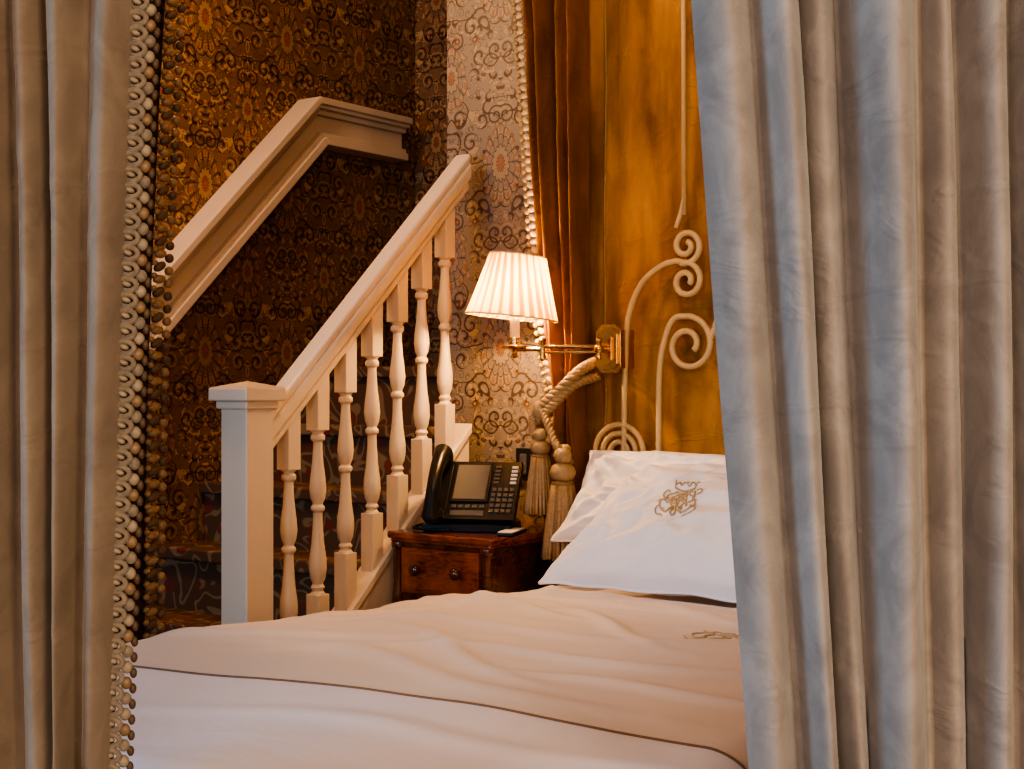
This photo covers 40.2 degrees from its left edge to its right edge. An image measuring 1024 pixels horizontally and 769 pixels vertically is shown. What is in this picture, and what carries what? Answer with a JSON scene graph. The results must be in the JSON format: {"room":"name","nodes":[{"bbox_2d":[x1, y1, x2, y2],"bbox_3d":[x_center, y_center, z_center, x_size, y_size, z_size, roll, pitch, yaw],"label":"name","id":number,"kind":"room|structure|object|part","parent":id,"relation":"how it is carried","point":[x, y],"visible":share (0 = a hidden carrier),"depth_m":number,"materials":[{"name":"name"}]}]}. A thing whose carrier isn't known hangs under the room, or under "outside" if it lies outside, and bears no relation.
{"room":"historic interior","nodes":[
{"label":"historic interior","id":0,"kind":"room"},
{"bbox_2d":[145,0,414,606],"bbox_3d":[-1.859,-0.200,2.970,0.100,2.700,5.020,0,0,36],"label":"wall","id":1,"kind":"structure","parent":0,"point":[245,64],"depth_m":4.38,"materials":[{"name":"paper"}]},
{"bbox_2d":[149,96,412,355],"bbox_3d":[-1.023,-0.031,3.951,0.100,1.769,2.189,0,0,36],"label":"stair rail","id":2,"kind":"object","parent":1,"relation":"attached to","point":[205,246],"visible":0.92,"depth_m":4.30,"materials":[{"name":"beige paint"}]},
{"bbox_2d":[415,0,446,365],"bbox_3d":[0.379,-0.200,4.520,1.900,2.700,0.120,0,0,36],"label":"wall","id":3,"kind":"structure","parent":0,"point":[430,15],"depth_m":4.93,"materials":[{"name":"paper"}]},
{"bbox_2d":[447,0,552,522],"bbox_3d":[1.326,-0.200,2.881,3.640,2.700,0.120,0,0,36],"label":"wall","id":4,"kind":"structure","parent":0,"point":[495,392],"depth_m":3.82,"materials":[{"name":"beige paper"}]},
{"bbox_2d":[516,448,532,479],"bbox_3d":[0.047,0.212,3.726,0.085,0.085,0.016,0,0,36],"label":"wall socket","id":5,"kind":"object","parent":4,"relation":"attached to","point":[523,455],"depth_m":3.73,"materials":[{"name":"black plastic"}]},
{"bbox_2d":[464,251,634,372],"bbox_3d":[0.089,-0.180,3.492,0.424,0.305,0.238,0,0,16],"label":"wall lamp","id":6,"kind":"object","parent":4,"relation":"attached to","point":[515,287],"visible":1,"depth_m":3.45,"materials":[{"name":"white fabric"}]},
{"bbox_3d":[-0.001,-0.243,3.518,0.238,0.179,0.238,0,0,36],"label":"shade frame","id":7,"kind":"part","parent":6,"relation":"part of","materials":[{"name":"white fabric"}]},
{"bbox_3d":[-0.001,-0.244,3.518,0.235,0.175,0.235,0,0,36],"label":"lampshade","id":8,"kind":"part","parent":6,"relation":"part of","materials":[{"name":"fabric"}]},
{"bbox_2d":[511,0,724,585],"bbox_3d":[0.628,-0.205,3.155,1.673,2.670,0.249,0,0,36],"label":"curtain","id":9,"kind":"object","parent":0,"point":[603,77],"depth_m":3.52,"materials":[{"name":"brown fabric"}]},
{"bbox_3d":[0.308,-1.600,2.125,4.600,0.100,4.200,0,0,36],"label":"ceiling","id":10,"kind":"structure","parent":0,"visible":0},
{"bbox_2d":[0,0,160,768],"bbox_3d":[-0.540,-0.201,1.322,0.419,2.677,0.077,0,0,0],"label":"curtain","id":11,"kind":"object","parent":10,"relation":"hanging from","point":[70,71],"visible":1,"depth_m":1.33,"materials":[{"name":"beige fabric"}]},
{"bbox_3d":[-0.377,-0.158,1.343,0.093,2.591,0.019,0,0,0],"label":"tassel trim","id":12,"kind":"part","parent":11,"relation":"part of","materials":[{"name":"fabric"}]},
{"bbox_2d":[118,0,185,644],"bbox_3d":[-0.870,-0.205,2.375,0.072,2.670,0.821,0,0,36],"label":"curtain","id":13,"kind":"object","parent":10,"relation":"hanging from","point":[144,625],"visible":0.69,"depth_m":2.63,"materials":[{"name":"fabric"}]},
{"bbox_3d":[-0.658,-0.196,2.639,0.019,2.524,0.145,0,0,36],"label":"bobble trim","id":14,"kind":"part","parent":13,"relation":"part of","materials":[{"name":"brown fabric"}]},
{"bbox_2d":[691,0,1023,768],"bbox_3d":[0.438,-0.203,1.313,0.567,2.675,0.096,0,0,0],"label":"curtain","id":15,"kind":"object","parent":10,"relation":"hanging from","point":[863,160],"visible":1,"depth_m":1.32,"materials":[{"name":"grey fabric"}]},
{"bbox_3d":[-0.574,1.200,0.911,4.600,0.100,7.200,0,0,36],"label":"floor","id":16,"kind":"structure","parent":0,"visible":0},
{"bbox_2d":[145,154,471,634],"bbox_3d":[-0.476,0.263,4.003,0.921,1.773,1.721,0,0,36],"label":"staircase","id":17,"kind":"structure","parent":16,"relation":"on","point":[319,464],"depth_m":3.53,"materials":[{"name":"wood"}]},
{"bbox_3d":[-0.597,0.571,3.159,0.124,1.158,0.124,0,0,36],"label":"newel post","id":18,"kind":"part","parent":17,"relation":"part of","materials":[{"name":"beige paint"}]},
{"bbox_3d":[-0.356,-0.225,3.491,0.066,0.797,0.760,0,0,36],"label":"handrail","id":19,"kind":"part","parent":17,"relation":"part of","materials":[{"name":"beige paint"}]},
{"bbox_2d":[114,585,747,768],"bbox_3d":[0.075,0.779,2.374,1.305,0.743,1.990,0,0,36],"label":"bed","id":20,"kind":"object","parent":16,"relation":"on","point":[559,676],"visible":0.68,"depth_m":1.96,"materials":[{"name":"fabric"}]},
{"bbox_2d":[114,585,747,768],"bbox_3d":[0.075,0.674,2.374,1.305,0.544,1.990,0,0,36],"label":"duvet","id":21,"kind":"object","parent":20,"relation":"on","point":[559,676],"depth_m":1.96,"materials":[{"name":"fabric"}]},
{"bbox_2d":[538,463,735,603],"bbox_3d":[0.485,0.292,2.855,0.805,0.262,0.368,0,0,36],"label":"pillow","id":22,"kind":"object","parent":20,"relation":"on","point":[666,530],"visible":0.52,"depth_m":2.83,"materials":[{"name":"fabric"}]},
{"bbox_2d":[550,450,725,541],"bbox_3d":[0.496,0.268,3.160,0.884,0.222,0.197,0,0,36],"label":"pillow","id":23,"kind":"object","parent":20,"relation":"on","point":[606,470],"visible":0.21,"depth_m":3.33,"materials":[{"name":"fabric"}]},
{"bbox_2d":[593,0,714,451],"bbox_3d":[0.674,-0.175,3.200,1.230,2.650,0.024,0,0,36],"label":"headboard","id":24,"kind":"object","parent":20,"relation":"attached to","point":[710,333],"visible":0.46,"depth_m":3.39,"materials":[{"name":"beige metal"}]},
{"bbox_2d":[387,522,552,603],"bbox_3d":[-0.072,0.757,3.546,0.325,0.785,0.418,0,0,36],"label":"nightstand","id":25,"kind":"object","parent":16,"relation":"on","point":[425,563],"visible":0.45,"depth_m":3.41,"materials":[{"name":"brown wood"}]},
{"bbox_2d":[413,444,523,532],"bbox_3d":[-0.117,0.257,3.499,0.265,0.213,0.182,0,0,12],"label":"desk telephone","id":26,"kind":"object","parent":25,"relation":"on","point":[460,496],"visible":1,"depth_m":3.49,"materials":[{"name":"black plastic"}]},
{"bbox_2d":[496,527,526,535],"bbox_3d":[-0.001,0.359,3.418,0.044,0.009,0.120,0,0,16],"label":"notepad","id":27,"kind":"object","parent":25,"relation":"on","point":[514,531],"visible":0.84,"depth_m":3.38,"materials":[{"name":"white paper"}]}
]}

